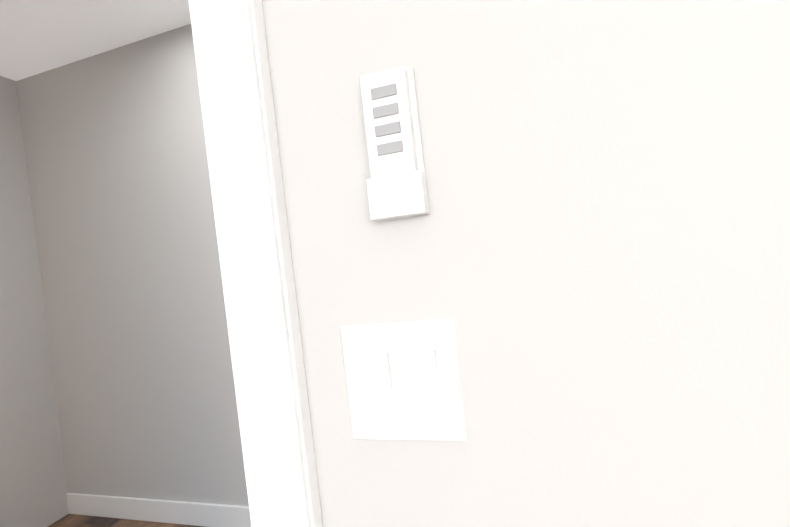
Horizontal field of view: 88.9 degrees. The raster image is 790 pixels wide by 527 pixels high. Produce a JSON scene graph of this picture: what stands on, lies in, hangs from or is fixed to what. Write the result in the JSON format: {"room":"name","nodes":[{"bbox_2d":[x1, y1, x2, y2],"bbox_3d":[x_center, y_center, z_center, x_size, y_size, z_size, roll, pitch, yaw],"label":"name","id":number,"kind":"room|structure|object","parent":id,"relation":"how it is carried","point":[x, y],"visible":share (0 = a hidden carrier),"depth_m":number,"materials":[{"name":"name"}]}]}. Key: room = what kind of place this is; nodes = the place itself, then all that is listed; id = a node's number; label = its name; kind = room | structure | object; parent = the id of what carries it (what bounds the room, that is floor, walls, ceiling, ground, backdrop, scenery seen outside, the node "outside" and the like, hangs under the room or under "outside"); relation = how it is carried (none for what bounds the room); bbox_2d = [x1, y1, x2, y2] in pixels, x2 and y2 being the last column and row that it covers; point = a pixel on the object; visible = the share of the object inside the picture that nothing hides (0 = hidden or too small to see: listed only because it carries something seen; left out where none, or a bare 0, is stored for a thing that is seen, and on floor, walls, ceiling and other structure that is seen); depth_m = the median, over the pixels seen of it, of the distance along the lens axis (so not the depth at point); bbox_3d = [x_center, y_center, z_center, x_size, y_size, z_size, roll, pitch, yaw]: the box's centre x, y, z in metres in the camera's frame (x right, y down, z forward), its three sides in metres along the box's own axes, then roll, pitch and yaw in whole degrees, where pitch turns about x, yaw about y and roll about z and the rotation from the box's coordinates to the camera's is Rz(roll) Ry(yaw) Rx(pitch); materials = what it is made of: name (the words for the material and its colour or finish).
{"room":"bedroom","nodes":[
{"label":"bedroom","id":0,"kind":"room"},
{"bbox_2d":[0,76,68,526],"bbox_3d":[-1.671,0.143,3.534,0.120,2.440,4.880,-6,1,16],"label":"wall","id":1,"kind":"structure","parent":0,"point":[33,487],"depth_m":2.16,"materials":[{"name":"grey paint"}]},
{"bbox_2d":[0,0,190,80],"bbox_3d":[0.933,-1.375,0.770,6.940,0.080,8.870,-6,1,16],"label":"ceiling","id":2,"kind":"structure","parent":0,"point":[38,36],"depth_m":1.86,"materials":[{"name":"white paint"}]},
{"bbox_2d":[48,514,204,526],"bbox_3d":[1.214,1.119,0.809,6.940,0.060,8.870,-6,1,16],"label":"floor","id":3,"kind":"structure","parent":0,"point":[71,520],"depth_m":2.14,"materials":[{"name":"brown wood"}]},
{"bbox_2d":[16,24,248,505],"bbox_3d":[1.245,-0.152,1.390,6.700,2.440,0.120,-6,1,16],"label":"wall","id":4,"kind":"structure","parent":0,"point":[123,211],"depth_m":2.07,"materials":[{"name":"grey paint"}]},
{"bbox_2d":[66,493,250,526],"bbox_3d":[-0.764,1.236,1.958,2.260,0.115,0.014,-6,1,16],"label":"baseboard","id":5,"kind":"structure","parent":4,"relation":"attached to","point":[188,513],"depth_m":2.06,"materials":[{"name":"white wood"}]},
{"bbox_2d":[262,0,789,526],"bbox_3d":[0.975,-0.102,0.168,4.990,2.440,0.120,-6,1,16],"label":"wall","id":6,"kind":"structure","parent":0,"point":[590,252],"depth_m":0.35,"materials":[{"name":"white paint"}]},
{"bbox_2d":[188,0,322,526],"bbox_3d":[-0.534,0.227,0.613,0.971,2.109,0.167,-6,1,16],"label":"door frame","id":7,"kind":"structure","parent":6,"relation":"attached to","point":[243,158],"depth_m":0.38,"materials":[{"name":"white wood"}]},
{"bbox_2d":[360,66,428,220],"bbox_3d":[-0.003,-0.111,0.373,0.052,0.136,0.020,-6,1,16],"label":"remote","id":8,"kind":"object","parent":6,"relation":"attached to","point":[396,186],"visible":1,"depth_m":0.36,"materials":[{"name":"white plastic"}]},
{"bbox_2d":[340,318,466,441],"bbox_3d":[0.004,0.115,0.386,0.116,0.117,0.012,-6,1,16],"label":"light switch","id":9,"kind":"object","parent":6,"relation":"attached to","point":[403,380],"visible":1,"depth_m":0.38,"materials":[{"name":"white plastic"}]}
]}

